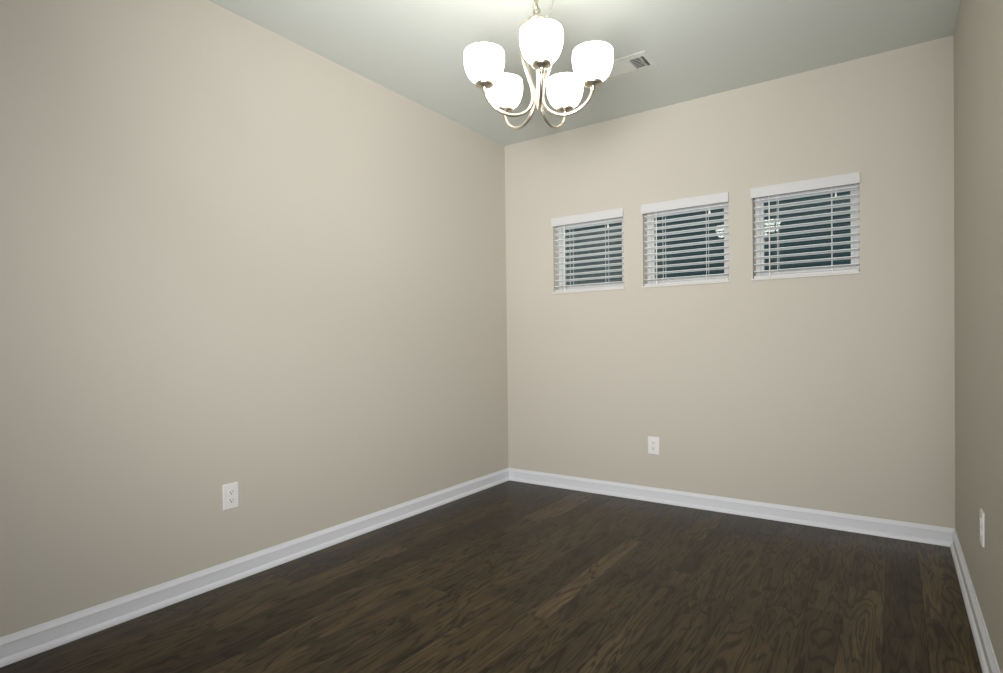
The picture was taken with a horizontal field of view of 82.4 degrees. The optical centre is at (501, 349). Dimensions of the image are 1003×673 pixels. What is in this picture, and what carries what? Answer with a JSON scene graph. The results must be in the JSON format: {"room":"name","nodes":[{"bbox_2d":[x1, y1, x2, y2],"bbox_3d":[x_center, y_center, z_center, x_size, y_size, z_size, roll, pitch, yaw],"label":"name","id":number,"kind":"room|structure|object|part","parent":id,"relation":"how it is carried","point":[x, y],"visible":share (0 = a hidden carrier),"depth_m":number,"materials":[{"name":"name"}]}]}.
{"room":"empty dining room","nodes":[
{"label":"empty dining room","id":0,"kind":"room"},
{"bbox_2d":[0,0,507,636],"bbox_3d":[-2.128,-0.238,1.681,0.140,2.740,7.740,0,1,35],"label":"wall","id":1,"kind":"structure","parent":0,"point":[231,252],"depth_m":2.67,"materials":[{"name":"beige paint"}]},
{"bbox_2d":[222,482,238,510],"bbox_3d":[-1.298,0.705,2.751,0.010,0.124,0.079,0,1,35],"label":"wall outlet","id":2,"kind":"object","parent":1,"relation":"attached to","point":[230,491],"visible":1,"depth_m":2.75,"materials":[{"name":"white plastic"}]},
{"bbox_2d":[228,497,234,503],"bbox_3d":[-1.295,0.724,2.749,0.003,0.028,0.034,0,1,35],"label":"receptacle","id":3,"kind":"object","parent":2,"relation":"attached to","point":[231,500],"depth_m":2.75,"materials":[{"name":"grey plastic"}]},
{"bbox_2d":[228,489,234,495],"bbox_3d":[-1.295,0.685,2.749,0.003,0.028,0.034,0,1,35],"label":"receptacle","id":4,"kind":"object","parent":2,"relation":"attached to","point":[231,492],"depth_m":2.75,"materials":[{"name":"grey plastic"}]},
{"bbox_2d":[0,468,508,667],"bbox_3d":[-2.084,1.085,1.591,0.025,0.096,7.600,0,1,35],"label":"baseboard","id":5,"kind":"structure","parent":1,"relation":"attached to","point":[20,645],"depth_m":2.64,"materials":[{"name":"white paint"}]},
{"bbox_2d":[0,480,982,672],"bbox_3d":[0.627,1.181,-0.270,6.880,0.120,7.880,0,1,35],"label":"floor","id":6,"kind":"structure","parent":0,"point":[509,576],"depth_m":2.45,"materials":[{"name":"brown wood"}]},
{"bbox_2d":[209,0,959,145],"bbox_3d":[0.592,-1.679,-0.301,6.880,0.120,7.880,0,1,35],"label":"ceiling","id":7,"kind":"structure","parent":0,"point":[413,49],"depth_m":3.05,"materials":[{"name":"grey paint"}]},
{"bbox_2d":[464,0,613,129],"bbox_3d":[0.155,-1.283,2.323,0.584,0.717,0.566,0,1,35],"label":"chandelier","id":8,"kind":"object","parent":7,"relation":"hanging from","point":[540,37],"visible":1,"depth_m":2.21,"materials":[{"name":"white glass"}]},
{"bbox_3d":[-0.067,-1.102,2.240,0.160,0.116,0.160,0,1,34],"label":"lamp shade","id":9,"kind":"part","parent":8,"relation":"part of","materials":[{"name":"white glass"}]},
{"bbox_3d":[0.013,-1.106,2.490,0.160,0.116,0.160,0,1,34],"label":"lamp shade","id":10,"kind":"part","parent":8,"relation":"part of","materials":[{"name":"white glass"}]},
{"bbox_3d":[0.030,-1.125,2.272,0.219,0.404,0.014,-1,1,-18],"label":"arm","id":11,"kind":"part","parent":8,"relation":"part of","materials":[{"name":"silver metal"}]},
{"bbox_3d":[0.073,-1.127,2.407,0.013,0.404,0.218,-1,1,-36],"label":"arm","id":12,"kind":"part","parent":8,"relation":"part of","materials":[{"name":"silver metal"}]},
{"bbox_3d":[0.140,-1.483,2.306,0.022,0.281,0.026,-1,1,-34],"label":"chain","id":13,"kind":"part","parent":8,"relation":"part of","materials":[{"name":"silver metal"}]},
{"bbox_3d":[0.145,-1.125,2.189,0.013,0.404,0.219,-1,1,0],"label":"arm","id":14,"kind":"part","parent":8,"relation":"part of","materials":[{"name":"silver metal"}]},
{"bbox_3d":[0.145,-1.103,2.087,0.160,0.116,0.160,0,1,34],"label":"lamp shade","id":15,"kind":"part","parent":8,"relation":"part of","materials":[{"name":"white glass"}]},
{"bbox_3d":[0.215,-1.128,2.407,0.013,0.404,0.218,0,1,36],"label":"arm","id":16,"kind":"part","parent":8,"relation":"part of","materials":[{"name":"silver metal"}]},
{"bbox_3d":[0.275,-1.109,2.490,0.160,0.116,0.160,0,1,34],"label":"lamp shade","id":17,"kind":"part","parent":8,"relation":"part of","materials":[{"name":"white glass"}]},
{"bbox_3d":[0.259,-1.127,2.272,0.218,0.404,0.013,0,1,18],"label":"arm","id":18,"kind":"part","parent":8,"relation":"part of","materials":[{"name":"silver metal"}]},
{"bbox_3d":[0.357,-1.107,2.241,0.160,0.116,0.160,0,1,34],"label":"lamp shade","id":19,"kind":"part","parent":8,"relation":"part of","materials":[{"name":"white glass"}]},
{"bbox_2d":[604,51,658,81],"bbox_3d":[0.723,-1.650,3.371,0.335,0.020,0.230,0,1,35],"label":"ceiling vent","id":20,"kind":"object","parent":7,"relation":"in","point":[638,62],"visible":0.88,"depth_m":3.35,"materials":[{"name":"white metal"}]},
{"bbox_2d":[505,35,954,528],"bbox_3d":[1.325,-0.303,3.918,3.017,2.740,0.140,0,1,35],"label":"wall","id":21,"kind":"structure","parent":0,"point":[834,393],"depth_m":3.62,"materials":[{"name":"beige paint"}]},
{"bbox_2d":[552,217,624,293],"bbox_3d":[0.674,-0.720,4.344,0.591,0.575,0.142,0,1,35],"label":"window","id":22,"kind":"structure","parent":21,"relation":"in","point":[561,231],"depth_m":4.42,"materials":[{"name":"grey plastic"}]},
{"bbox_2d":[551,208,623,291],"bbox_3d":[0.652,-0.730,4.313,0.589,0.571,0.082,0,1,35],"label":"window blind","id":23,"kind":"object","parent":22,"relation":"attached to","point":[619,212],"visible":0.88,"depth_m":4.30,"materials":[{"name":"grey plastic"}]},
{"bbox_3d":[0.540,-0.714,4.406,0.002,0.510,0.057,0,1,34],"label":"ladder cord","id":24,"kind":"part","parent":23,"relation":"part of","materials":[{"name":"white fabric"}]},
{"bbox_3d":[0.664,-0.454,4.326,0.569,0.016,0.052,0,1,34],"label":"rail","id":25,"kind":"part","parent":23,"relation":"part of","materials":[{"name":"grey plastic"}]},
{"bbox_3d":[0.781,-0.715,4.240,0.002,0.510,0.057,0,1,34],"label":"ladder cord","id":26,"kind":"part","parent":23,"relation":"part of","materials":[{"name":"white fabric"}]},
{"bbox_3d":[0.663,-0.438,4.327,0.591,0.013,0.092,0,1,34],"label":"sill","id":27,"kind":"part","parent":22,"relation":"part of","materials":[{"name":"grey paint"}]},
{"bbox_2d":[648,436,658,454],"bbox_3d":[1.066,0.676,4.024,0.079,0.124,0.010,0,1,35],"label":"wall outlet","id":28,"kind":"object","parent":21,"relation":"attached to","point":[653,442],"visible":1,"depth_m":4.02,"materials":[{"name":"white plastic"}]},
{"bbox_2d":[642,202,729,287],"bbox_3d":[1.269,-0.722,3.935,0.591,0.575,0.142,0,1,35],"label":"window","id":29,"kind":"structure","parent":21,"relation":"in","point":[726,257],"depth_m":3.97,"materials":[{"name":"grey plastic"}]},
{"bbox_2d":[641,192,728,285],"bbox_3d":[1.247,-0.733,3.904,0.589,0.571,0.082,0,1,35],"label":"window blind","id":30,"kind":"object","parent":29,"relation":"attached to","point":[723,197],"visible":0.9,"depth_m":3.89,"materials":[{"name":"grey plastic"}]},
{"bbox_3d":[1.135,-0.717,3.997,0.002,0.510,0.057,0,1,34],"label":"ladder cord","id":31,"kind":"part","parent":30,"relation":"part of","materials":[{"name":"white fabric"}]},
{"bbox_3d":[1.259,-0.456,3.917,0.569,0.016,0.052,0,1,34],"label":"rail","id":32,"kind":"part","parent":30,"relation":"part of","materials":[{"name":"grey plastic"}]},
{"bbox_3d":[1.377,-0.718,3.831,0.002,0.510,0.057,0,1,34],"label":"ladder cord","id":33,"kind":"part","parent":30,"relation":"part of","materials":[{"name":"white fabric"}]},
{"bbox_3d":[1.259,-0.441,3.917,0.591,0.013,0.092,0,1,34],"label":"sill","id":34,"kind":"part","parent":29,"relation":"part of","materials":[{"name":"grey paint"}]},
{"bbox_2d":[509,468,953,546],"bbox_3d":[1.244,1.020,3.898,2.897,0.096,0.025,0,1,35],"label":"baseboard","id":35,"kind":"structure","parent":21,"relation":"attached to","point":[922,533],"depth_m":3.65,"materials":[{"name":"white paint"}]},
{"bbox_2d":[751,184,860,280],"bbox_3d":[1.865,-0.725,3.526,0.591,0.575,0.142,0,1,35],"label":"window","id":36,"kind":"structure","parent":21,"relation":"in","point":[855,207],"depth_m":3.51,"materials":[{"name":"grey plastic"}]},
{"bbox_2d":[750,172,859,277],"bbox_3d":[1.842,-0.736,3.495,0.589,0.571,0.082,0,1,35],"label":"window blind","id":37,"kind":"object","parent":36,"relation":"attached to","point":[849,178],"visible":0.97,"depth_m":3.48,"materials":[{"name":"grey plastic"}]},
{"bbox_3d":[1.731,-0.720,3.587,0.002,0.510,0.057,0,1,34],"label":"ladder cord","id":38,"kind":"part","parent":37,"relation":"part of","materials":[{"name":"white fabric"}]},
{"bbox_3d":[1.855,-0.459,3.507,0.569,0.016,0.052,0,1,34],"label":"rail","id":39,"kind":"part","parent":37,"relation":"part of","materials":[{"name":"grey plastic"}]},
{"bbox_3d":[1.972,-0.721,3.421,0.002,0.510,0.057,0,1,34],"label":"ladder cord","id":40,"kind":"part","parent":37,"relation":"part of","materials":[{"name":"white fabric"}]},
{"bbox_3d":[1.854,-0.444,3.508,0.591,0.013,0.092,0,1,34],"label":"sill","id":41,"kind":"part","parent":36,"relation":"part of","materials":[{"name":"grey paint"}]},
{"bbox_2d":[954,0,1002,672],"bbox_3d":[1.813,-0.289,2.072,0.120,2.740,2.350,0,1,35],"label":"wall","id":42,"kind":"structure","parent":0,"point":[978,32],"depth_m":2.12,"materials":[{"name":"beige paint"}]},
{"bbox_2d":[950,529,1000,672],"bbox_3d":[1.770,1.033,2.127,0.025,0.096,2.350,0,1,35],"label":"baseboard","id":43,"kind":"structure","parent":42,"relation":"attached to","point":[987,658],"depth_m":2.23,"materials":[{"name":"white paint"}]},
{"bbox_2d":[979,508,983,546],"bbox_3d":[1.758,0.652,2.100,0.010,0.124,0.079,0,1,35],"label":"wall outlet","id":44,"kind":"object","parent":42,"relation":"attached to","point":[981,519],"visible":1,"depth_m":2.08,"materials":[{"name":"white plastic"}]}
]}

